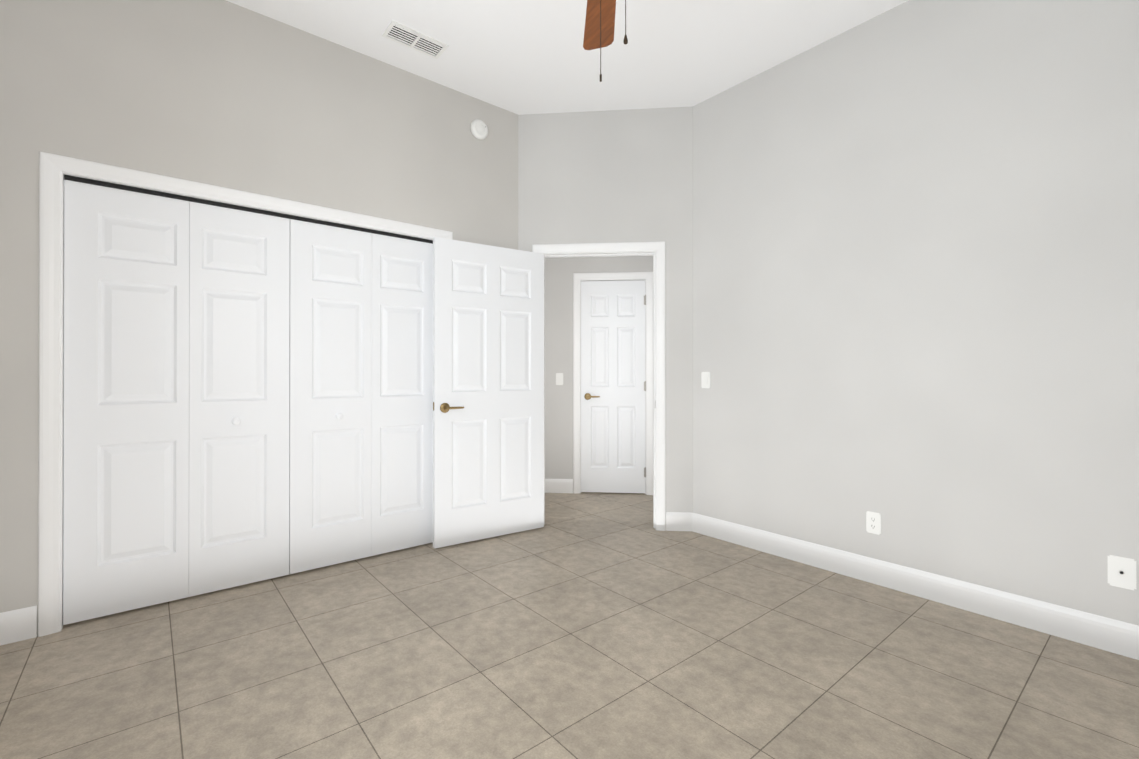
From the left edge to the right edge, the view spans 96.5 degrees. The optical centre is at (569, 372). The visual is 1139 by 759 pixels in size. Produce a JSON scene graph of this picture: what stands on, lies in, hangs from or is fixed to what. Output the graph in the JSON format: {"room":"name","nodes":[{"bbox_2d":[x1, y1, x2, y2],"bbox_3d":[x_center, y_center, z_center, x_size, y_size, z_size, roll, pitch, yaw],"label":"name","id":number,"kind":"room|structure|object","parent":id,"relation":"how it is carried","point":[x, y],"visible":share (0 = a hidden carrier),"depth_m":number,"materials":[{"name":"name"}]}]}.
{"room":"empty bedroom","nodes":[
{"label":"empty bedroom","id":0,"kind":"room"},
{"bbox_2d":[0,0,517,635],"bbox_3d":[-1.547,-0.401,2.959,2.916,3.110,0.120,0,0,-40],"label":"wall","id":1,"kind":"structure","parent":0,"point":[224,94],"depth_m":2.61,"materials":[{"name":"paint"}]},
{"bbox_2d":[63,180,188,624],"bbox_3d":[-2.124,0.124,2.458,0.454,2.034,0.032,0,0,-40],"label":"closet door leaf","id":2,"kind":"structure","parent":1,"relation":"in","point":[126,405],"depth_m":2.43,"materials":[{"name":"white wood"}]},
{"bbox_2d":[189,201,289,596],"bbox_3d":[-1.760,0.124,2.733,0.455,2.034,0.073,0,0,-40],"label":"closet door leaf","id":3,"kind":"structure","parent":1,"relation":"in","point":[239,288],"depth_m":2.73,"materials":[{"name":"white wood"}]},
{"bbox_2d":[38,151,452,636],"bbox_3d":[-1.607,0.119,2.908,1.868,2.069,0.120,0,0,-40],"label":"door frame","id":4,"kind":"structure","parent":1,"relation":"attached to","point":[138,188],"depth_m":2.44,"materials":[{"name":"white wood"}]},
{"bbox_2d":[289,219,371,573],"bbox_3d":[-1.407,0.125,3.026,0.455,2.034,0.073,0,0,-40],"label":"closet door leaf","id":5,"kind":"structure","parent":1,"relation":"in","point":[330,420],"depth_m":3.02,"materials":[{"name":"white wood"}]},
{"bbox_2d":[372,233,432,555],"bbox_3d":[-1.069,0.126,3.333,0.454,2.034,0.032,0,0,-40],"label":"closet door leaf","id":6,"kind":"structure","parent":1,"relation":"in","point":[402,393],"depth_m":3.30,"materials":[{"name":"white wood"}]},
{"bbox_2d":[470,119,487,139],"bbox_3d":[-0.637,-1.734,3.615,0.136,0.136,0.039,0,0,-40],"label":"smoke detector","id":7,"kind":"object","parent":1,"relation":"attached to","point":[479,128],"visible":0.98,"depth_m":3.60,"materials":[{"name":"white plastic"}]},
{"bbox_2d":[226,0,907,114],"bbox_3d":[0.072,-2.009,1.825,3.952,0.100,3.940,0,0,-40],"label":"ceiling","id":8,"kind":"structure","parent":0,"point":[521,57],"depth_m":3.00,"materials":[{"name":"white paint"}]},
{"bbox_2d":[382,20,448,58],"bbox_3d":[-0.903,-1.952,2.990,0.340,0.007,0.162,0,0,-40],"label":"ceiling vent","id":9,"kind":"object","parent":8,"relation":"in","point":[399,33],"visible":1,"depth_m":2.98,"materials":[{"name":"white plastic"}]},
{"bbox_2d":[583,0,627,81],"bbox_3d":[0.154,-1.526,1.829,1.289,0.866,1.256,0,0,-40],"label":"ceiling fan","id":10,"kind":"object","parent":8,"relation":"hanging from","point":[599,24],"visible":1,"depth_m":2.34,"materials":[{"name":"brown wood"}]},
{"bbox_2d":[0,492,1138,758],"bbox_3d":[0.113,1.204,3.072,5.620,0.100,5.820,0,0,-40],"label":"floor","id":11,"kind":"structure","parent":0,"point":[596,626],"depth_m":1.99,"materials":[{"name":"tile"}]},
{"bbox_2d":[545,256,652,478],"bbox_3d":[0.417,-0.141,4.934,2.340,2.600,0.120,0,0,5],"label":"wall","id":12,"kind":"structure","parent":0,"point":[559,272],"depth_m":4.92,"materials":[{"name":"paint"}]},
{"bbox_2d":[545,479,572,492],"bbox_3d":[-0.555,1.092,4.701,1.166,0.134,0.510,0,0,-40],"label":"baseboard","id":13,"kind":"structure","parent":12,"relation":"attached to","point":[558,485],"depth_m":4.76,"materials":[{"name":"white wood"}]},
{"bbox_2d":[556,373,562,384],"bbox_3d":[-0.096,0.059,4.916,0.072,0.117,0.010,0,0,5],"label":"light switch","id":14,"kind":"object","parent":12,"relation":"attached to","point":[559,378],"visible":1,"depth_m":4.91,"materials":[{"name":"white plastic"}]},
{"bbox_2d":[573,272,652,494],"bbox_3d":[0.422,0.099,4.924,0.764,2.122,0.138,0,0,5],"label":"door frame","id":15,"kind":"structure","parent":12,"relation":"attached to","point":[578,277],"depth_m":4.87,"materials":[{"name":"white wood"}]},
{"bbox_2d":[581,280,645,492],"bbox_3d":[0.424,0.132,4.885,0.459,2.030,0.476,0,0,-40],"label":"hall door","id":16,"kind":"structure","parent":12,"relation":"in","point":[613,385],"depth_m":4.88,"materials":[{"name":"white wood"}]},
{"bbox_2d":[518,107,692,512],"bbox_3d":[0.264,-0.399,3.844,1.535,3.110,0.120,0,0,5],"label":"wall","id":17,"kind":"structure","parent":0,"point":[612,176],"depth_m":3.77,"materials":[{"name":"paint"}]},
{"bbox_2d":[0,512,1138,659],"bbox_3d":[0.072,1.084,1.816,3.712,0.134,3.700,0,0,-40],"label":"baseboard","id":18,"kind":"structure","parent":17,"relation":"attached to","point":[1088,629],"depth_m":2.49,"materials":[{"name":"white wood"}]},
{"bbox_2d":[532,241,665,530],"bbox_3d":[0.219,0.096,3.847,0.989,2.122,0.155,0,0,5],"label":"door frame","id":19,"kind":"structure","parent":17,"relation":"attached to","point":[658,247],"depth_m":3.74,"materials":[{"name":"white wood"}]},
{"bbox_2d":[433,237,543,547],"bbox_3d":[-0.554,0.129,3.582,0.844,2.030,0.162,0,0,-40],"label":"bedroom door","id":20,"kind":"structure","parent":19,"relation":"attached to","point":[488,391],"depth_m":3.52,"materials":[{"name":"white wood"}]},
{"bbox_2d":[693,0,1138,624],"bbox_3d":[1.877,-0.402,2.646,0.120,3.110,2.904,0,0,-40],"label":"wall","id":21,"kind":"structure","parent":0,"point":[915,274],"depth_m":2.57,"materials":[{"name":"paint"}]},
{"bbox_2d":[701,372,709,387],"bbox_3d":[0.972,0.051,3.632,0.010,0.117,0.072,0,0,-40],"label":"light switch","id":22,"kind":"object","parent":21,"relation":"attached to","point":[705,379],"visible":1,"depth_m":3.63,"materials":[{"name":"white plastic"}]},
{"bbox_2d":[866,511,880,534],"bbox_3d":[1.669,0.824,2.792,0.008,0.117,0.072,0,0,-40],"label":"outlet","id":23,"kind":"object","parent":21,"relation":"attached to","point":[873,522],"visible":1,"depth_m":2.79,"materials":[{"name":"white plastic"}]},
{"bbox_2d":[1108,555,1135,589],"bbox_3d":[2.257,0.817,2.078,0.016,0.125,0.080,0,0,-40],"label":"outlet plate","id":24,"kind":"object","parent":21,"relation":"attached to","point":[1121,572],"visible":1,"depth_m":2.08,"materials":[{"name":"white plastic"}]}
]}

